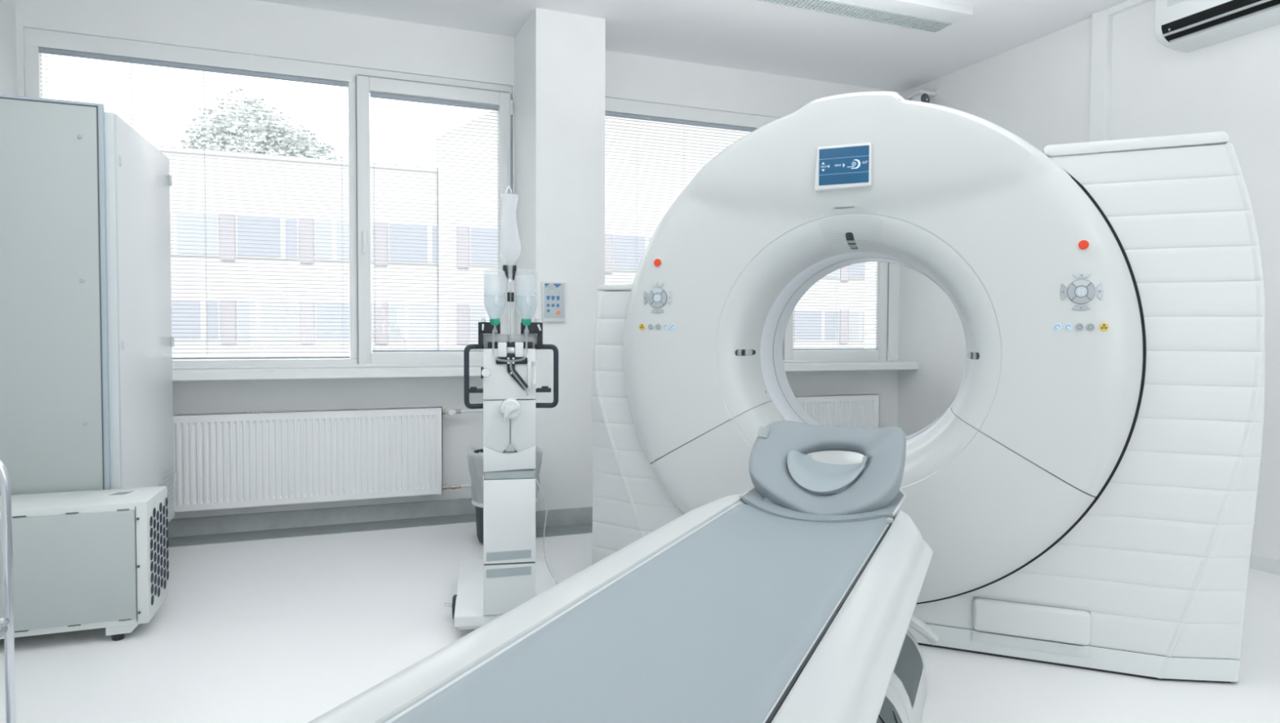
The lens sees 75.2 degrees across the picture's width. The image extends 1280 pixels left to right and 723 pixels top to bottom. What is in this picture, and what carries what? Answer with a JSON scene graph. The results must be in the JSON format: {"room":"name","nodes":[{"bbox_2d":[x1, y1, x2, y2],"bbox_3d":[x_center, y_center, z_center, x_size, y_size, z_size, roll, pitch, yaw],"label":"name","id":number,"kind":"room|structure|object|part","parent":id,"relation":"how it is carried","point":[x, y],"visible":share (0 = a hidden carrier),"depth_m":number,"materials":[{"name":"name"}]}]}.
{"room":"radiology room","nodes":[
{"label":"radiology room","id":0,"kind":"room"},
{"bbox_2d":[0,0,17,95],"bbox_3d":[-1.911,-0.407,0.868,0.200,3.050,8.090,-1,2,-22],"label":"wall","id":1,"kind":"structure","parent":0,"point":[8,65],"depth_m":4.20,"materials":[{"name":"white paint"}]},
{"bbox_2d":[15,0,902,519],"bbox_3d":[-0.660,-0.559,5.598,5.730,3.050,0.300,-1,2,-22],"label":"wall","id":2,"kind":"structure","parent":0,"point":[247,27],"depth_m":5.08,"materials":[{"name":"white paint"}]},
{"bbox_2d":[24,27,512,382],"bbox_3d":[-2.005,-0.830,4.794,2.635,1.857,0.318,-1,2,-22],"label":"window","id":3,"kind":"structure","parent":2,"relation":"in","point":[362,363],"depth_m":4.99,"materials":[{"name":"white plastic"}]},
{"bbox_2d":[38,47,350,359],"bbox_3d":[-2.466,-0.839,4.716,1.545,1.652,0.022,-1,2,-22],"label":"blind","id":4,"kind":"object","parent":3,"relation":"attached to","point":[44,51],"visible":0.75,"depth_m":4.77,"materials":[{"name":"grey"}]},
{"bbox_3d":[-2.462,-1.652,4.689,1.545,0.024,0.022,-1,2,-22],"label":"head rail","id":5,"kind":"part","parent":4,"relation":"part of","materials":[{"name":"grey metal"}]},
{"bbox_3d":[-2.469,-0.019,4.744,1.539,0.011,0.018,-1,2,-22],"label":"rail","id":6,"kind":"part","parent":4,"relation":"part of","materials":[{"name":"grey metal"}]},
{"bbox_3d":[-1.998,0.071,4.797,2.635,0.057,0.258,-1,2,-22],"label":"sill","id":7,"kind":"part","parent":3,"relation":"part of","materials":[{"name":"white"}]},
{"bbox_3d":[-1.654,-0.718,4.990,0.028,0.140,0.045,-1,2,-22],"label":"handle","id":8,"kind":"part","parent":3,"relation":"part of","materials":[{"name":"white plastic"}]},
{"bbox_3d":[-1.276,-0.851,5.201,0.935,1.730,0.064,-1,2,-22],"label":"sash","id":9,"kind":"part","parent":3,"relation":"part of","materials":[{"name":"white plastic"}]},
{"bbox_2d":[369,92,498,351],"bbox_3d":[-1.266,-0.845,5.205,0.800,1.568,0.022,-1,2,-22],"label":"blind","id":10,"kind":"object","parent":3,"relation":"attached to","point":[437,102],"visible":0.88,"depth_m":5.19,"materials":[{"name":"grey"}]},
{"bbox_3d":[-1.269,-0.067,5.231,0.794,0.011,0.018,-1,2,-22],"label":"rail","id":11,"kind":"part","parent":10,"relation":"part of","materials":[{"name":"grey metal"}]},
{"bbox_3d":[-1.263,-1.617,5.179,0.800,0.024,0.022,-1,2,-22],"label":"head rail","id":12,"kind":"part","parent":10,"relation":"part of","materials":[{"name":"grey metal"}]},
{"bbox_2d":[167,497,475,537],"bbox_3d":[-0.607,0.918,5.503,5.730,0.104,0.012,-1,2,-22],"label":"baseboard","id":13,"kind":"structure","parent":2,"relation":"attached to","point":[180,527],"depth_m":4.95,"materials":[{"name":"grey plastic"}]},
{"bbox_2d":[173,406,483,511],"bbox_3d":[-1.716,0.550,4.969,1.939,0.535,0.123,-1,2,-22],"label":"radiator","id":14,"kind":"object","parent":2,"relation":"attached to","point":[222,460],"visible":0.91,"depth_m":4.82,"materials":[{"name":"white metal"}]},
{"bbox_2d":[173,406,439,414],"bbox_3d":[-1.922,0.288,4.863,1.462,0.006,0.068,-1,2,-22],"label":"grille","id":15,"kind":"object","parent":14,"relation":"attached to","point":[429,409],"depth_m":4.91,"materials":[{"name":"white metal"}]},
{"bbox_3d":[-1.918,0.553,4.867,1.488,0.535,0.080,-1,2,-22],"label":"casing","id":16,"kind":"part","parent":14,"relation":"part of","materials":[{"name":"white metal"}]},
{"bbox_3d":[-1.171,0.314,5.154,0.060,0.050,0.063,-1,2,-22],"label":"thermostat knob","id":17,"kind":"part","parent":14,"relation":"part of","materials":[{"name":"white plastic"}]},
{"bbox_2d":[167,513,592,547],"bbox_3d":[-0.462,0.981,5.154,5.710,0.003,0.748,-1,2,-22],"label":"trim","id":18,"kind":"structure","parent":2,"relation":"attached to","point":[575,529],"depth_m":4.85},
{"bbox_2d":[604,97,918,372],"bbox_3d":[0.824,-0.857,5.965,2.700,1.857,0.318,-1,2,-22],"label":"window","id":19,"kind":"structure","parent":2,"relation":"in","point":[807,360],"depth_m":6.17,"materials":[{"name":"white plastic"}]},
{"bbox_2d":[604,111,756,282],"bbox_3d":[0.306,-0.865,5.863,1.545,1.652,0.022,-1,2,-22],"label":"blind","id":20,"kind":"object","parent":19,"relation":"attached to","point":[606,113],"visible":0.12,"depth_m":5.75,"materials":[{"name":"grey"}]},
{"bbox_3d":[0.302,-0.860,5.862,1.476,1.622,0.019,-1,2,-22],"label":"ladder cord","id":21,"kind":"part","parent":20,"relation":"part of","materials":[{"name":"white fabric"}]},
{"bbox_3d":[0.310,-1.679,5.836,1.545,0.024,0.022,-1,2,-22],"label":"head rail","id":22,"kind":"part","parent":20,"relation":"part of","materials":[{"name":"grey metal"}]},
{"bbox_2d":[792,262,878,350],"bbox_3d":[1.506,-0.872,6.352,0.800,1.568,0.022,-1,2,-22],"label":"blind","id":23,"kind":"object","parent":19,"relation":"attached to","point":[876,286],"visible":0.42,"depth_m":6.37,"materials":[{"name":"grey"}]},
{"bbox_3d":[1.503,-0.093,6.378,0.794,0.011,0.018,-1,2,-22],"label":"rail","id":24,"kind":"part","parent":23,"relation":"part of","materials":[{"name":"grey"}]},
{"bbox_3d":[1.496,-0.877,6.348,0.935,1.730,0.064,-1,2,-22],"label":"sash","id":25,"kind":"part","parent":19,"relation":"part of","materials":[{"name":"white plastic"}]},
{"bbox_3d":[0.853,0.043,5.976,2.655,0.057,0.258,-1,2,-22],"label":"sill","id":26,"kind":"part","parent":19,"relation":"part of","materials":[{"name":"white"}]},
{"bbox_2d":[795,393,879,428],"bbox_3d":[1.120,0.523,6.145,1.500,0.535,0.118,-1,2,-22],"label":"radiator","id":27,"kind":"object","parent":2,"relation":"attached to","point":[846,411],"visible":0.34,"depth_m":6.25,"materials":[{"name":"white metal"}]},
{"bbox_2d":[795,393,873,396],"bbox_3d":[1.125,0.259,6.123,1.476,0.006,0.068,-1,2,-22],"label":"grille","id":28,"kind":"object","parent":27,"relation":"attached to","point":[868,394],"depth_m":6.26,"materials":[{"name":"white metal"}]},
{"bbox_3d":[1.128,0.524,6.127,1.500,0.535,0.080,-1,2,-22],"label":"casing","id":29,"kind":"part","parent":27,"relation":"part of","materials":[{"name":"white metal"}]},
{"bbox_2d":[514,8,605,511],"bbox_3d":[-0.513,-0.546,5.216,0.430,3.050,0.520,-1,2,-22],"label":"wall pillar","id":30,"kind":"structure","parent":0,"point":[559,57],"depth_m":4.98,"materials":[{"name":"white paint"}]},
{"bbox_2d":[541,281,565,322],"bbox_3d":[-0.511,-0.353,4.928,0.144,0.236,0.025,-1,2,-22],"label":"panel","id":31,"kind":"object","parent":30,"relation":"attached to","point":[553,294],"visible":1,"depth_m":4.92,"materials":[{"name":"white plastic"}]},
{"bbox_2d":[535,506,592,528],"bbox_3d":[-0.514,0.929,5.254,0.454,0.100,0.520,-1,2,-22],"label":"baseboard","id":32,"kind":"structure","parent":30,"relation":"attached to","point":[564,517],"depth_m":5.00,"materials":[{"name":"grey plastic"}]},
{"bbox_2d":[0,522,1279,722],"bbox_3d":[0.822,1.151,2.054,6.130,0.120,8.090,-1,2,-22],"label":"floor","id":33,"kind":"structure","parent":0,"point":[291,629],"depth_m":2.98,"materials":[{"name":"plastic"}]},
{"bbox_2d":[0,460,16,722],"bbox_3d":[-1.767,0.663,1.934,0.478,0.841,0.376,-1,2,-22],"label":"metal rail","id":34,"kind":"object","parent":33,"relation":"on","point":[6,628],"visible":1,"depth_m":2.16,"materials":[{"name":"white metal"}]},
{"bbox_2d":[0,627,5,638],"bbox_3d":[-1.768,0.705,1.935,0.396,0.014,0.332,-1,2,-22],"label":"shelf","id":35,"kind":"object","parent":34,"relation":"attached to","point":[2,631],"depth_m":2.14,"materials":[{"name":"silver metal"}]},
{"bbox_3d":[-1.767,0.682,1.935,0.412,0.015,0.352,-1,2,-22],"label":"shelf rail","id":36,"kind":"part","parent":34,"relation":"part of","materials":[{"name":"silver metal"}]},
{"bbox_2d":[0,486,168,640],"bbox_3d":[-2.252,0.782,3.149,0.774,0.519,0.350,-1,2,-22],"label":"equipment cabinet","id":37,"kind":"object","parent":33,"relation":"on","point":[85,560],"visible":1,"depth_m":3.06,"materials":[{"name":"white metal"}]},
{"bbox_2d":[0,93,176,522],"bbox_3d":[-2.565,-0.013,3.719,0.734,2.068,0.969,-1,2,-22],"label":"tall cabinet","id":38,"kind":"object","parent":33,"relation":"on","point":[86,341],"visible":0.82,"depth_m":3.33,"materials":[{"name":"white metal"}]},
{"bbox_3d":[-2.447,-0.097,3.257,0.581,1.846,0.021,-1,2,-22],"label":"door","id":39,"kind":"part","parent":38,"relation":"part of","materials":[{"name":"grey metal"}]},
{"bbox_3d":[-2.437,-0.103,3.259,0.600,1.858,0.025,-1,2,-22],"label":"door trim","id":40,"kind":"part","parent":38,"relation":"part of","materials":[{"name":"grey metal"}]},
{"bbox_3d":[-2.437,-0.081,3.291,0.645,1.852,0.031,-1,2,-22],"label":"frame","id":41,"kind":"part","parent":38,"relation":"part of","materials":[{"name":"white metal"}]},
{"bbox_2d":[444,147,558,630],"bbox_3d":[-0.553,0.117,3.456,0.506,1.842,0.864,0,2,-10],"label":"contrast injector","id":42,"kind":"object","parent":33,"relation":"on","point":[509,574],"visible":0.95,"depth_m":3.10,"materials":[{"name":"white plastic"}]},
{"bbox_3d":[-0.760,0.984,3.347,0.055,0.023,0.024,0,2,-10],"label":"brake lever","id":43,"kind":"part","parent":42,"relation":"part of","materials":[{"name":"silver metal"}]},
{"bbox_3d":[-0.562,0.982,3.516,0.380,0.019,0.760,0,2,-10],"label":"under frame","id":44,"kind":"part","parent":42,"relation":"part of","materials":[{"name":"white metal"}]},
{"bbox_3d":[-0.616,0.056,3.076,0.073,0.241,0.020,-1,2,-29],"label":"grab handle","id":45,"kind":"part","parent":42,"relation":"part of","materials":[{"name":"grey plastic"}]},
{"bbox_2d":[484,274,503,325],"bbox_3d":[-0.536,-0.224,3.070,0.081,0.236,0.082,0,2,-11],"label":"bottle","id":46,"kind":"object","parent":42,"relation":"attached to","point":[493,283],"visible":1,"depth_m":3.03,"materials":[{"name":"clear plastic"}]},
{"bbox_3d":[-0.563,0.958,3.519,0.410,0.043,0.792,0,2,-10],"label":"plate","id":47,"kind":"part","parent":42,"relation":"part of","materials":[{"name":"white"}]},
{"bbox_3d":[-0.489,-0.421,3.095,0.006,0.742,0.007,0,2,-10],"label":"drip rod","id":48,"kind":"part","parent":42,"relation":"part of","materials":[{"name":"grey metal"}]},
{"bbox_2d":[499,193,520,266],"bbox_3d":[-0.478,-0.463,3.063,0.080,0.307,0.041,0,2,-10],"label":"bag","id":49,"kind":"object","parent":42,"relation":"hanging from","point":[509,241],"visible":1,"depth_m":3.05,"materials":[{"name":"clear plastic"}]},
{"bbox_3d":[-0.483,-0.036,3.094,0.165,0.073,0.030,0,2,-10],"label":"pump plate","id":50,"kind":"part","parent":42,"relation":"part of","materials":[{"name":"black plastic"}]},
{"bbox_3d":[-0.477,0.174,3.070,0.076,0.076,0.046,0,2,-10],"label":"control knob","id":51,"kind":"part","parent":42,"relation":"part of","materials":[{"name":"white plastic"}]},
{"bbox_2d":[515,275,534,325],"bbox_3d":[-0.423,-0.224,3.091,0.081,0.236,0.082,0,2,-11],"label":"bottle","id":52,"kind":"object","parent":42,"relation":"attached to","point":[524,284],"visible":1,"depth_m":3.06,"materials":[{"name":"clear plastic"}]},
{"bbox_3d":[-0.350,0.055,3.126,0.088,0.241,0.020,0,2,4],"label":"grab handle","id":53,"kind":"part","parent":42,"relation":"part of","materials":[{"name":"grey plastic"}]},
{"bbox_2d":[535,477,558,584],"bbox_3d":[-0.326,0.740,3.349,0.250,0.598,0.475,-1,2,-22],"label":"power cable","id":54,"kind":"object","parent":42,"relation":"attached to","point":[535,477],"visible":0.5,"depth_m":3.35,"materials":[{"name":"white plastic"}]},
{"bbox_2d":[471,448,537,543],"bbox_3d":[-0.748,0.749,4.611,0.366,0.500,0.366,-1,2,-22],"label":"waste bin","id":55,"kind":"object","parent":33,"relation":"on","point":[478,507],"visible":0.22,"depth_m":4.52,"materials":[{"name":"grey plastic"}]},
{"bbox_2d":[466,445,542,503],"bbox_3d":[-0.749,0.628,4.605,0.414,0.307,0.415,-1,2,-22],"label":"liner","id":56,"kind":"object","parent":55,"relation":"in","point":[475,460],"visible":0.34,"depth_m":4.49,"materials":[{"name":"white plastic"}]},
{"bbox_2d":[307,493,939,722],"bbox_3d":[0.111,0.783,1.608,0.726,0.630,2.650,1,2,24],"label":"table","id":57,"kind":"object","parent":33,"relation":"on","point":[865,665],"visible":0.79,"depth_m":1.51,"materials":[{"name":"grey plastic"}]},
{"bbox_3d":[-0.204,0.585,1.633,0.123,0.230,2.452,1,2,24],"label":"rail","id":58,"kind":"part","parent":57,"relation":"part of","materials":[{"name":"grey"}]},
{"bbox_2d":[390,503,888,722],"bbox_3d":[0.062,0.502,1.484,0.471,0.040,2.320,1,2,24],"label":"mattress","id":59,"kind":"object","parent":57,"relation":"on","point":[715,627],"visible":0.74,"depth_m":1.49,"materials":[{"name":"grey"}]},
{"bbox_2d":[739,420,906,522],"bbox_3d":[0.583,0.357,2.663,0.494,0.289,0.436,1,2,24],"label":"headrest","id":60,"kind":"object","parent":57,"relation":"on","point":[788,482],"visible":0.99,"depth_m":2.65,"materials":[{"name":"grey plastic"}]},
{"bbox_3d":[0.342,0.596,1.369,0.118,0.230,2.410,1,2,24],"label":"rail","id":61,"kind":"part","parent":57,"relation":"part of","materials":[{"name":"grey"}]},
{"bbox_2d":[591,91,1265,683],"bbox_3d":[1.016,0.016,3.454,2.446,2.057,1.040,1,2,24],"label":"scanner","id":62,"kind":"object","parent":33,"relation":"on","point":[1085,495],"visible":0.91,"depth_m":2.86,"materials":[{"name":"white plastic"}]},
{"bbox_3d":[0.080,-0.328,3.935,0.208,0.027,0.856,1,2,24],"label":"lid","id":63,"kind":"part","parent":62,"relation":"part of","materials":[{"name":"white plastic"}]},
{"bbox_2d":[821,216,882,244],"bbox_3d":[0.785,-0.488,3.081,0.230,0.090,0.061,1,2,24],"label":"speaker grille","id":64,"kind":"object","parent":62,"relation":"attached to","point":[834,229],"depth_m":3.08,"materials":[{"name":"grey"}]},
{"bbox_3d":[1.374,0.915,2.928,0.374,0.118,0.032,1,2,24],"label":"foot panel","id":65,"kind":"part","parent":62,"relation":"part of","materials":[{"name":"white plastic"}]},
{"bbox_3d":[1.812,-0.735,3.157,0.535,0.039,0.856,1,2,24],"label":"lid","id":66,"kind":"part","parent":62,"relation":"part of","materials":[{"name":"white plastic"}]},
{"bbox_2d":[256,0,1128,92],"bbox_3d":[0.836,-2.033,1.948,6.130,0.150,8.090,-1,2,-22],"label":"ceiling","id":67,"kind":"structure","parent":0,"point":[749,35],"depth_m":5.17,"materials":[{"name":"white paint"}]},
{"bbox_2d":[757,0,973,32],"bbox_3d":[1.160,-2.017,4.644,1.530,0.058,0.300,-1,2,-22],"label":"ceiling lamp","id":68,"kind":"object","parent":67,"relation":"attached to","point":[931,15],"visible":1,"depth_m":4.73,"materials":[{"name":"white"}]},
{"bbox_2d":[897,0,1279,560],"bbox_3d":[3.569,-0.460,3.135,0.200,3.050,8.090,-1,2,-22],"label":"wall","id":69,"kind":"structure","parent":0,"point":[1038,91],"depth_m":4.73,"materials":[{"name":"white paint"}]},
{"bbox_2d":[902,89,937,102],"bbox_3d":[2.076,-1.940,6.230,0.165,0.120,0.276,-1,2,-22],"label":"security camera","id":70,"kind":"object","parent":69,"relation":"attached to","point":[922,95],"visible":0.57,"depth_m":6.12,"materials":[{"name":"white plastic"}]},
{"bbox_2d":[1088,0,1152,142],"bbox_3d":[3.803,-0.429,2.250,0.045,3.050,5.875,-1,2,-22],"label":"trim","id":71,"kind":"structure","parent":69,"relation":"attached to","point":[1102,21],"depth_m":4.84,"materials":[{"name":"white plastic"}]},
{"bbox_2d":[1154,0,1279,53],"bbox_3d":[2.965,-1.784,3.970,0.254,0.313,0.920,-1,2,-22],"label":"air conditioner","id":72,"kind":"object","parent":69,"relation":"attached to","point":[1185,26],"visible":1,"depth_m":4.14,"materials":[{"name":"white plastic"}]},
{"bbox_3d":[2.859,-1.672,3.928,0.008,0.011,0.811,-1,2,-22],"label":"louvre blade","id":73,"kind":"part","parent":72,"relation":"part of","materials":[{"name":"black plastic"}]},
{"bbox_3d":[2.901,-1.646,3.941,0.012,0.006,0.803,-1,2,-22],"label":"louvre blade","id":74,"kind":"part","parent":72,"relation":"part of","materials":[{"name":"black plastic"}]},
{"bbox_2d":[1248,553,1279,575],"bbox_3d":[3.487,1.032,3.093,0.010,0.070,7.578,-1,2,-22],"label":"baseboard","id":75,"kind":"structure","parent":69,"relation":"attached to","point":[1272,566],"depth_m":4.08,"materials":[{"name":"white"}]},
{"label":"outside","id":76,"kind":"structure","parent":0,"visible":0},
{"bbox_3d":[1.123,4.044,36.614,150.000,0.200,53.500,-1,2,-22],"label":"paved ground","id":77,"kind":"structure","parent":76,"visible":0},
{"bbox_2d":[179,88,342,159],"bbox_3d":[-14.149,-2.993,30.858,6.763,14.133,4.557,-1,2,-22],"label":"broadleaf tree","id":78,"kind":"object","parent":77,"relation":"on","point":[195,144],"visible":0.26,"depth_m":29.78,"materials":[{"name":"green plant"}]},
{"bbox_2d":[153,145,438,359],"bbox_3d":[-15.732,-0.340,21.613,19.660,9.420,8.030,-1,2,-22],"label":"apartment building","id":79,"kind":"structure","parent":77,"relation":"on","point":[175,230],"depth_m":20.18,"materials":[{"name":"paint"}]},
{"bbox_3d":[-10.562,-2.974,19.322,1.310,0.940,0.007,-1,2,-22],"label":"pane","id":80,"kind":"part","parent":79,"relation":"part of","materials":[{"name":"grey"}]},
{"bbox_3d":[-10.570,-0.975,19.389,1.310,0.900,0.007,-1,2,-22],"label":"pane","id":81,"kind":"part","parent":79,"relation":"part of","materials":[{"name":"grey"}]},
{"bbox_3d":[-9.756,-2.942,19.665,0.300,1.100,0.030,-1,2,-22],"label":"cladding panel","id":82,"kind":"part","parent":79,"relation":"part of","materials":[{"name":"grey"}]},
{"bbox_3d":[-9.765,-0.943,19.731,0.300,1.060,0.030,-1,2,-22],"label":"cladding panel","id":83,"kind":"part","parent":79,"relation":"part of","materials":[{"name":"grey"}]},
{"bbox_3d":[-8.954,-2.989,19.987,1.310,0.940,0.007,-1,2,-22],"label":"pane","id":84,"kind":"part","parent":79,"relation":"part of","materials":[{"name":"grey"}]},
{"bbox_3d":[-8.962,-0.990,20.054,1.310,0.900,0.007,-1,2,-22],"label":"pane","id":85,"kind":"part","parent":79,"relation":"part of","materials":[{"name":"grey"}]},
{"bbox_3d":[-8.149,-2.957,20.330,0.300,1.100,0.030,-1,2,-22],"label":"cladding panel","id":86,"kind":"part","parent":79,"relation":"part of","materials":[{"name":"grey"}]},
{"bbox_3d":[-8.157,-0.958,20.397,0.300,1.060,0.030,-1,2,-22],"label":"cladding panel","id":87,"kind":"part","parent":79,"relation":"part of","materials":[{"name":"grey"}]},
{"bbox_3d":[-7.346,-3.005,20.652,1.310,0.940,0.007,-1,2,-22],"label":"pane","id":88,"kind":"part","parent":79,"relation":"part of","materials":[{"name":"grey glass"}]},
{"bbox_3d":[-7.354,-1.006,20.719,1.310,0.900,0.007,-1,2,-22],"label":"pane","id":89,"kind":"part","parent":79,"relation":"part of","materials":[{"name":"grey"}]},
{"bbox_3d":[-6.541,-2.973,20.995,0.300,1.100,0.030,-1,2,-22],"label":"cladding panel","id":90,"kind":"part","parent":79,"relation":"part of","materials":[{"name":"grey"}]},
{"bbox_3d":[-6.549,-0.974,21.062,0.300,1.060,0.030,-1,2,-22],"label":"cladding panel","id":91,"kind":"part","parent":79,"relation":"part of","materials":[{"name":"grey"}]},
{"bbox_3d":[-5.747,-1.021,21.384,1.310,0.900,0.007,-1,2,-22],"label":"pane","id":92,"kind":"part","parent":79,"relation":"part of","materials":[{"name":"grey"}]},
{"bbox_3d":[-5.739,-3.020,21.318,1.310,0.940,0.007,-1,2,-22],"label":"pane","id":93,"kind":"part","parent":79,"relation":"part of","materials":[{"name":"grey"}]},
{"bbox_2d":[417,110,865,352],"bbox_3d":[3.704,-2.512,29.477,22.570,13.400,8.030,-1,2,-22],"label":"apartment building","id":94,"kind":"structure","parent":77,"relation":"on","point":[612,268],"depth_m":23.29,"materials":[{"name":"paint"}]},
{"bbox_3d":[-4.618,-2.987,21.683,0.300,1.100,0.030,-1,2,-22],"label":"cladding panel","id":95,"kind":"part","parent":94,"relation":"part of","materials":[{"name":"grey"}]},
{"bbox_3d":[-4.626,-0.989,21.750,0.300,1.060,0.030,-1,2,-22],"label":"cladding panel","id":96,"kind":"part","parent":94,"relation":"part of","materials":[{"name":"grey"}]},
{"bbox_3d":[-3.695,-3.036,22.055,1.570,0.940,0.007,-1,2,-22],"label":"pane","id":97,"kind":"part","parent":94,"relation":"part of","materials":[{"name":"grey glass"}]},
{"bbox_3d":[-3.704,-1.037,22.122,1.570,0.900,0.007,-1,2,-22],"label":"pane","id":98,"kind":"part","parent":94,"relation":"part of","materials":[{"name":"grey"}]},
{"bbox_3d":[-0.922,-3.023,23.212,0.300,1.100,0.030,-1,2,-22],"label":"cladding panel","id":99,"kind":"part","parent":94,"relation":"part of","materials":[{"name":"grey"}]},
{"bbox_3d":[0.001,-3.071,23.584,1.570,0.940,0.007,-1,2,-22],"label":"pane","id":100,"kind":"part","parent":94,"relation":"part of","materials":[{"name":"grey glass"}]},
{"bbox_3d":[4.614,-1.077,25.573,0.300,1.060,0.030,-1,2,-22],"label":"cladding panel","id":101,"kind":"part","parent":94,"relation":"part of","materials":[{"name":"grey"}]},
{"bbox_3d":[5.536,-1.126,25.945,1.570,0.900,0.007,-1,2,-22],"label":"pane","id":102,"kind":"part","parent":94,"relation":"part of","materials":[{"name":"grey"}]},
{"bbox_3d":[5.545,-3.125,25.878,1.570,0.940,0.007,-1,2,-22],"label":"pane","id":103,"kind":"part","parent":94,"relation":"part of","materials":[{"name":"grey"}]},
{"bbox_3d":[6.462,-1.095,26.337,0.300,1.060,0.030,-1,2,-22],"label":"cladding panel","id":104,"kind":"part","parent":94,"relation":"part of","materials":[{"name":"grey"}]},
{"bbox_3d":[6.470,-3.094,26.271,0.300,1.100,0.030,-1,2,-22],"label":"cladding panel","id":105,"kind":"part","parent":94,"relation":"part of","materials":[{"name":"grey"}]},
{"bbox_3d":[7.384,-1.143,26.710,1.570,0.900,0.007,-1,2,-22],"label":"pane","id":106,"kind":"part","parent":94,"relation":"part of","materials":[{"name":"grey"}]},
{"bbox_3d":[7.393,-3.142,26.643,1.570,0.940,0.007,-1,2,-22],"label":"pane","id":107,"kind":"part","parent":94,"relation":"part of","materials":[{"name":"grey"}]}
]}

